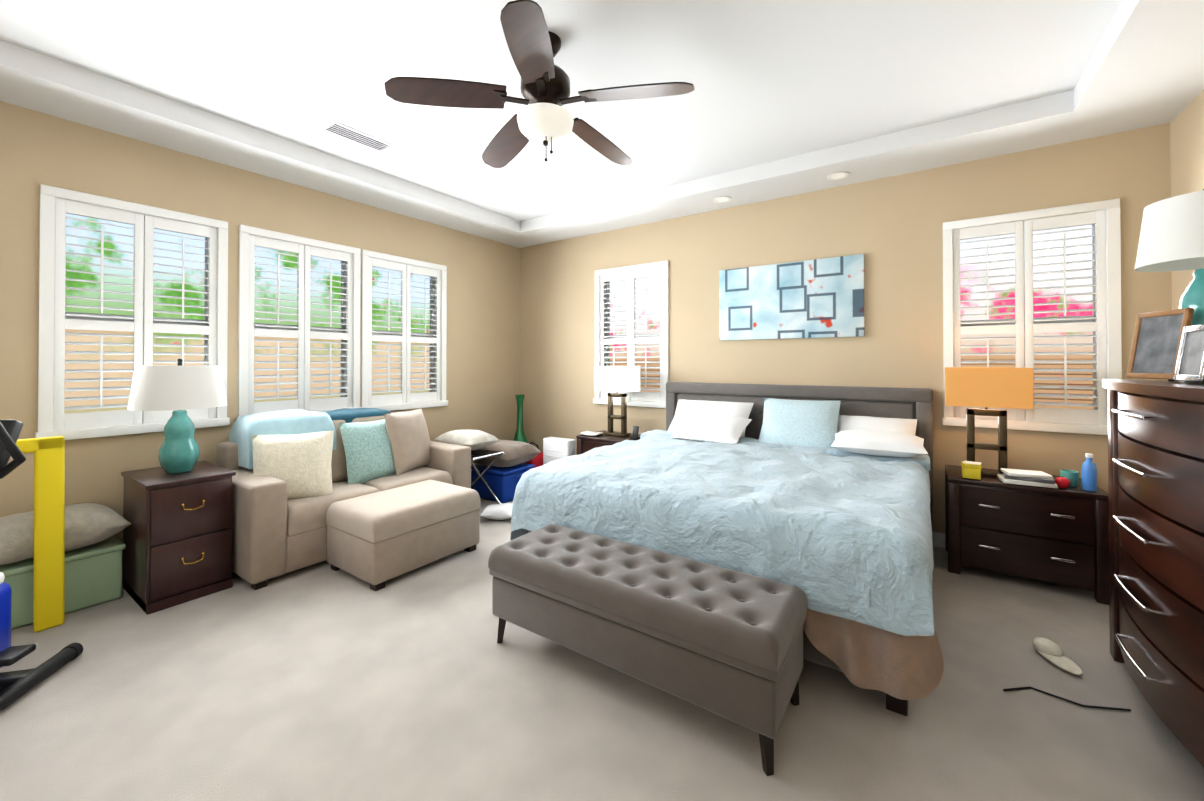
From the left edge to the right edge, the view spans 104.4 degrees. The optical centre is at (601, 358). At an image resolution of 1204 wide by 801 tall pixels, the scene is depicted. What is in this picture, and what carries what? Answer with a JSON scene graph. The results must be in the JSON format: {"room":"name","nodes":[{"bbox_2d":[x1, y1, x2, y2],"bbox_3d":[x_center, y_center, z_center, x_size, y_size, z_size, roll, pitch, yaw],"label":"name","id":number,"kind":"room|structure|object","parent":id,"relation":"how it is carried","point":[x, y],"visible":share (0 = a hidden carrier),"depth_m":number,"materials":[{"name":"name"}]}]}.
{"room":"bedroom","nodes":[
{"label":"bedroom","id":0,"kind":"room"},
{"bbox_2d":[0,101,519,541],"bbox_3d":[-2.727,-0.087,3.414,0.160,3.080,6.120,0,-1,35],"label":"wall","id":1,"kind":"structure","parent":0,"point":[37,149],"depth_m":3.21,"materials":[{"name":"paint"}]},
{"bbox_2d":[35,184,229,439],"bbox_3d":[-2.977,-0.255,3.017,0.202,1.450,0.880,0,-1,35],"label":"window shutter","id":2,"kind":"object","parent":1,"relation":"attached to","point":[142,323],"visible":0.94,"depth_m":2.89,"materials":[{"name":"white wood"}]},
{"bbox_2d":[236,224,361,418],"bbox_3d":[-2.442,-0.249,3.790,0.202,1.450,0.900,0,-1,35],"label":"window shutter","id":3,"kind":"object","parent":1,"relation":"attached to","point":[304,332],"visible":0.96,"depth_m":3.74,"materials":[{"name":"white wood"}]},
{"bbox_2d":[361,249,447,410],"bbox_3d":[-1.931,-0.243,4.530,0.202,1.450,0.900,0,-1,35],"label":"window shutter","id":4,"kind":"object","parent":1,"relation":"attached to","point":[436,339],"visible":0.98,"depth_m":4.49,"materials":[{"name":"white wood"}]},
{"bbox_2d":[0,0,1203,247],"bbox_3d":[-0.481,-1.579,1.873,5.620,0.120,6.120,0,-1,35],"label":"ceiling","id":5,"kind":"structure","parent":0,"point":[772,80],"depth_m":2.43,"materials":[{"name":"white paint"}]},
{"bbox_2d":[320,120,394,151],"bbox_3d":[-1.652,-1.501,3.168,0.170,0.016,0.420,0,-1,35],"label":"ceiling vent","id":6,"kind":"object","parent":5,"relation":"in","point":[352,134],"visible":0.98,"depth_m":3.14,"materials":[{"name":"white metal"}]},
{"bbox_2d":[384,0,694,167],"bbox_3d":[-0.234,-1.220,2.268,1.349,0.593,1.298,0,-1,35],"label":"ceiling fan","id":7,"kind":"object","parent":5,"relation":"hanging from","point":[544,118],"visible":1,"depth_m":2.12,"materials":[{"name":"brown wood"}]},
{"bbox_2d":[714,196,730,202],"bbox_3d":[1.042,-1.379,4.041,0.150,0.006,0.150,0,-1,35],"label":"recessed light","id":8,"kind":"object","parent":5,"relation":"in","point":[722,199],"visible":0.96,"depth_m":4.04,"materials":[{"name":"white"}]},
{"bbox_2d":[827,172,848,179],"bbox_3d":[1.783,-1.383,3.529,0.150,0.006,0.150,0,-1,35],"label":"recessed light","id":9,"kind":"object","parent":5,"relation":"in","point":[837,175],"visible":0.96,"depth_m":3.53,"materials":[{"name":"white"}]},
{"bbox_2d":[0,498,1203,800],"bbox_3d":[-0.481,1.401,1.850,5.620,0.120,6.120,0,-1,35],"label":"floor","id":10,"kind":"structure","parent":0,"point":[320,682],"depth_m":1.75,"materials":[{"name":"carpet"}]},
{"bbox_2d":[16,436,64,631],"bbox_3d":[-2.840,0.869,2.266,0.035,0.950,0.305,-4,-3,35],"label":"board","id":11,"kind":"object","parent":10,"relation":"on","point":[49,538],"visible":0.98,"depth_m":2.34,"materials":[{"name":"yellow plastic"}]},
{"bbox_2d":[0,419,82,710],"bbox_3d":[-2.426,0.754,1.491,0.568,1.166,1.160,0,0,-14],"label":"exercise bike","id":12,"kind":"object","parent":10,"relation":"on","point":[15,685],"visible":1,"depth_m":1.87,"materials":[{"name":"black plastic"}]},
{"bbox_2d":[0,535,125,629],"bbox_3d":[-2.988,1.196,2.515,0.344,0.300,0.544,0,-1,35],"label":"storage bin","id":13,"kind":"object","parent":10,"relation":"on","point":[93,574],"visible":0.56,"depth_m":2.51,"materials":[{"name":"green plastic"}]},
{"bbox_2d":[0,503,131,564],"bbox_3d":[-2.982,0.927,2.500,0.437,0.229,0.592,0,-1,35],"label":"cushion","id":14,"kind":"object","parent":13,"relation":"on","point":[86,524],"visible":0.77,"depth_m":2.47,"materials":[{"name":"beige fabric"}]},
{"bbox_2d":[121,461,235,614],"bbox_3d":[-2.501,1.008,2.757,0.559,0.680,0.390,0,-1,35],"label":"nightstand","id":15,"kind":"object","parent":10,"relation":"on","point":[177,538],"visible":1,"depth_m":2.60,"materials":[{"name":"brown wood"}]},
{"bbox_2d":[127,358,226,472],"bbox_3d":[-2.510,0.331,2.774,0.441,0.670,0.441,0,-1,35],"label":"light","id":16,"kind":"object","parent":15,"relation":"on","point":[179,388],"visible":1,"depth_m":2.69,"materials":[{"name":"teal ceramic"}]},
{"bbox_2d":[216,408,470,589],"bbox_3d":[-1.893,0.859,3.566,0.810,0.990,1.590,0,-1,35],"label":"sofa","id":17,"kind":"object","parent":10,"relation":"on","point":[299,472],"visible":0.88,"depth_m":3.11,"materials":[{"name":"beige fabric"}]},
{"bbox_2d":[326,479,480,590],"bbox_3d":[-1.318,1.132,3.160,0.565,0.437,0.780,0,-1,35],"label":"ottoman","id":18,"kind":"object","parent":10,"relation":"on","point":[376,540],"visible":0.98,"depth_m":2.93,"materials":[{"name":"beige fabric"}]},
{"bbox_2d":[471,449,503,514],"bbox_3d":[-1.250,1.107,4.310,0.622,0.522,0.350,0,-1,35],"label":"luggage rack","id":19,"kind":"object","parent":10,"relation":"on","point":[486,455],"visible":0.29,"depth_m":4.31,"materials":[{"name":"silver metal"}]},
{"bbox_2d":[435,430,498,449],"bbox_3d":[-1.250,0.746,4.313,0.500,0.178,0.330,0,-1,35],"label":"cushion","id":20,"kind":"object","parent":19,"relation":"on","point":[475,439],"visible":0.75,"depth_m":4.20,"materials":[{"name":"beige fabric"}]},
{"bbox_2d":[480,503,512,519],"bbox_3d":[-0.859,1.290,3.960,0.300,0.127,0.220,0,0,0],"label":"pillow","id":21,"kind":"object","parent":10,"relation":"on","point":[499,511],"visible":0.81,"depth_m":3.87,"materials":[{"name":"white fabric"}]},
{"bbox_2d":[471,463,534,502],"bbox_3d":[-1.002,1.213,4.667,0.516,0.300,0.430,0,-1,35],"label":"tote","id":22,"kind":"object","parent":10,"relation":"on","point":[502,482],"visible":0.62,"depth_m":4.48,"materials":[{"name":"blue plastic"}]},
{"bbox_2d":[471,439,540,466],"bbox_3d":[-1.013,0.943,4.689,0.620,0.236,0.500,0,-1,29],"label":"cushion","id":23,"kind":"object","parent":22,"relation":"on","point":[516,453],"visible":0.67,"depth_m":4.51,"materials":[{"name":"beige fabric"}]},
{"bbox_2d":[513,394,527,442],"bbox_3d":[-0.959,0.894,5.454,0.280,0.950,0.280,0,-1,35],"label":"floor vase","id":24,"kind":"object","parent":10,"relation":"on","point":[520,435],"visible":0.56,"depth_m":5.42,"materials":[{"name":"green glass"}]},
{"bbox_2d":[525,442,542,468],"bbox_3d":[-0.781,1.132,5.023,0.360,0.468,0.305,0,-1,35],"label":"bag","id":25,"kind":"object","parent":10,"relation":"on","point":[537,461],"visible":0.21,"depth_m":4.89,"materials":[{"name":"red"}]},
{"bbox_2d":[543,436,574,464],"bbox_3d":[-0.445,1.094,4.842,0.340,0.540,0.180,0,-1,35],"label":"heater","id":26,"kind":"object","parent":10,"relation":"on","point":[555,448],"visible":0.46,"depth_m":4.78,"materials":[{"name":"white plastic"}]},
{"bbox_2d":[576,430,640,454],"bbox_3d":[0.156,1.062,4.622,0.700,0.600,0.488,0,-1,35],"label":"nightstand","id":27,"kind":"object","parent":10,"relation":"on","point":[585,444],"visible":0.12,"depth_m":4.55,"materials":[{"name":"brown wood"}]},
{"bbox_2d":[580,431,603,436],"bbox_3d":[-0.101,0.745,4.656,0.200,0.028,0.145,0,-1,29],"label":"book","id":28,"kind":"object","parent":27,"relation":"on","point":[590,433],"visible":1,"depth_m":4.62,"materials":[{"name":"white paper"}]},
{"bbox_2d":[594,366,640,436],"bbox_3d":[0.151,0.414,4.654,0.426,0.691,0.206,0,-1,35],"label":"light","id":29,"kind":"object","parent":27,"relation":"on","point":[616,379],"visible":1,"depth_m":4.59,"materials":[{"name":"white fabric"}]},
{"bbox_2d":[630,426,639,439],"bbox_3d":[0.314,0.699,4.430,0.070,0.119,0.070,0,-1,35],"label":"dock","id":30,"kind":"object","parent":27,"relation":"on","point":[635,433],"visible":1,"depth_m":4.43,"materials":[{"name":"black plastic"}]},
{"bbox_2d":[488,523,806,775],"bbox_3d":[0.132,1.114,2.018,1.320,0.458,0.450,0,-1,35],"label":"bench","id":31,"kind":"object","parent":10,"relation":"on","point":[726,643],"visible":1,"depth_m":1.78,"materials":[{"name":"grey fabric"}]},
{"bbox_2d":[510,382,943,715],"bbox_3d":[0.920,0.779,3.087,2.108,1.142,2.173,0,-1,35],"label":"bed","id":32,"kind":"object","parent":10,"relation":"on","point":[821,497],"visible":0.96,"depth_m":2.31,"materials":[{"name":"fabric"}]},
{"bbox_2d":[945,465,1108,604],"bbox_3d":[2.608,1.049,2.928,0.720,0.600,0.488,0,-1,35],"label":"nightstand","id":33,"kind":"object","parent":10,"relation":"on","point":[1058,536],"visible":0.83,"depth_m":2.73,"materials":[{"name":"brown wood"}]},
{"bbox_2d":[961,461,980,479],"bbox_3d":[2.324,0.698,2.935,0.104,0.094,0.101,0,-1,35],"label":"cube","id":34,"kind":"object","parent":33,"relation":"on","point":[971,469],"visible":0.98,"depth_m":2.90,"materials":[{"name":"yellow"}]},
{"bbox_2d":[945,367,1033,476],"bbox_3d":[2.485,0.401,3.018,0.426,0.691,0.206,0,-1,35],"label":"light","id":35,"kind":"object","parent":33,"relation":"on","point":[991,387],"visible":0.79,"depth_m":2.96,"materials":[{"name":"orange fabric"}]},
{"bbox_2d":[997,468,1056,487],"bbox_3d":[2.545,0.711,2.804,0.254,0.066,0.183,0,-1,35],"label":"books","id":36,"kind":"object","parent":33,"relation":"on","point":[1027,477],"visible":1,"depth_m":2.76,"materials":[{"name":"white paper"}]},
{"bbox_2d":[1055,476,1069,488],"bbox_3d":[2.655,0.708,2.691,0.064,0.070,0.063,0,-1,35],"label":"ball","id":37,"kind":"object","parent":33,"relation":"on","point":[1062,482],"visible":0.94,"depth_m":2.67,"materials":[{"name":"red"}]},
{"bbox_2d":[1060,469,1078,486],"bbox_3d":[2.749,0.702,2.748,0.080,0.085,0.080,0,-1,35],"label":"mug","id":38,"kind":"object","parent":33,"relation":"on","point":[1072,476],"visible":0.65,"depth_m":2.71,"materials":[{"name":"teal ceramic"}]},
{"bbox_2d":[1081,453,1097,490],"bbox_3d":[2.767,0.641,2.651,0.064,0.205,0.064,0,-1,35],"label":"water bottle","id":39,"kind":"object","parent":33,"relation":"on","point":[1089,476],"visible":1,"depth_m":2.63,"materials":[{"name":"blue plastic"}]},
{"bbox_2d":[1032,637,1082,675],"bbox_3d":[2.014,1.310,2.073,0.140,0.063,0.199,0,-1,35],"label":"slipper","id":40,"kind":"object","parent":10,"relation":"on","point":[1051,651],"visible":1,"depth_m":2.06,"materials":[{"name":"beige fabric"}]},
{"bbox_2d":[1003,686,1130,710],"bbox_3d":[1.813,1.334,1.828,0.384,0.008,0.136,0,-1,35],"label":"cable","id":41,"kind":"object","parent":10,"relation":"on","point":[1053,695],"visible":1,"depth_m":1.83,"materials":[{"name":"black plastic"}]},
{"bbox_2d":[1102,379,1203,767],"bbox_3d":[2.203,0.714,1.593,0.579,1.250,1.044,0,-1,35],"label":"dresser","id":42,"kind":"object","parent":10,"relation":"on","point":[1156,507],"visible":1,"depth_m":1.60,"materials":[{"name":"brown wood"}]},
{"bbox_2d":[1126,308,1193,380],"bbox_3d":[2.308,-0.052,1.903,0.083,0.280,0.230,9,2,13],"label":"picture frame","id":43,"kind":"object","parent":42,"relation":"on","point":[1156,342],"visible":0.79,"depth_m":1.91,"materials":[{"name":"brown wood"}]},
{"bbox_2d":[1135,189,1203,325],"bbox_3d":[2.460,-0.303,1.898,0.390,0.784,0.390,0,-1,35],"label":"light","id":44,"kind":"object","parent":42,"relation":"on","point":[1171,238],"visible":0.62,"depth_m":1.89,"materials":[{"name":"white fabric"}]},
{"bbox_2d":[1173,325,1203,381],"bbox_3d":[2.131,-0.016,1.643,0.075,0.200,0.160,9,4,27],"label":"picture frame","id":45,"kind":"object","parent":42,"relation":"on","point":[1190,363],"visible":1,"depth_m":1.67,"materials":[{"name":"grey"}]},
{"bbox_2d":[520,123,1171,533],"bbox_3d":[1.213,-0.080,4.313,5.300,3.080,0.160,0,-1,35],"label":"wall","id":46,"kind":"structure","parent":0,"point":[890,229],"depth_m":3.66,"materials":[{"name":"paint"}]},
{"bbox_2d":[593,261,668,407],"bbox_3d":[0.329,-0.240,4.900,0.900,1.450,0.202,0,-1,35],"label":"window shutter","id":47,"kind":"object","parent":46,"relation":"attached to","point":[604,338],"visible":0.75,"depth_m":4.84,"materials":[{"name":"white wood"}]},
{"bbox_2d":[719,254,864,339],"bbox_3d":[1.560,-0.493,3.957,1.160,0.640,0.032,0,-1,35],"label":"picture","id":48,"kind":"object","parent":46,"relation":"attached to","point":[820,298],"visible":1,"depth_m":3.90},
{"bbox_2d":[932,532,945,547],"bbox_3d":[1.168,1.309,4.228,5.250,0.100,0.014,0,-1,35],"label":"baseboard","id":49,"kind":"structure","parent":46,"relation":"attached to","point":[938,540],"depth_m":3.35,"materials":[{"name":"white"}]},
{"bbox_2d":[942,198,1121,434],"bbox_3d":[2.849,-0.254,3.159,0.895,1.450,0.202,0,-1,35],"label":"window shutter","id":50,"kind":"object","parent":46,"relation":"attached to","point":[1102,323],"visible":0.85,"depth_m":3.06,"materials":[{"name":"white wood"}]},
{"bbox_2d":[1170,90,1203,309],"bbox_3d":[1.765,-0.112,0.310,0.160,3.080,6.120,0,-1,35],"label":"wall","id":51,"kind":"structure","parent":0,"point":[1187,146],"depth_m":2.58,"materials":[{"name":"paint"}]},
{"label":"outside","id":52,"kind":"structure","parent":0,"visible":0},
{"bbox_2d":[64,213,429,412],"bbox_3d":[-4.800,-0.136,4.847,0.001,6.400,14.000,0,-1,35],"label":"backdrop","id":53,"kind":"structure","parent":52,"point":[97,252],"depth_m":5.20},
{"bbox_2d":[610,225,1092,409],"bbox_3d":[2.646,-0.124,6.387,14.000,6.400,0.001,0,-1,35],"label":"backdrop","id":54,"kind":"structure","parent":52,"point":[1070,242],"depth_m":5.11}
]}

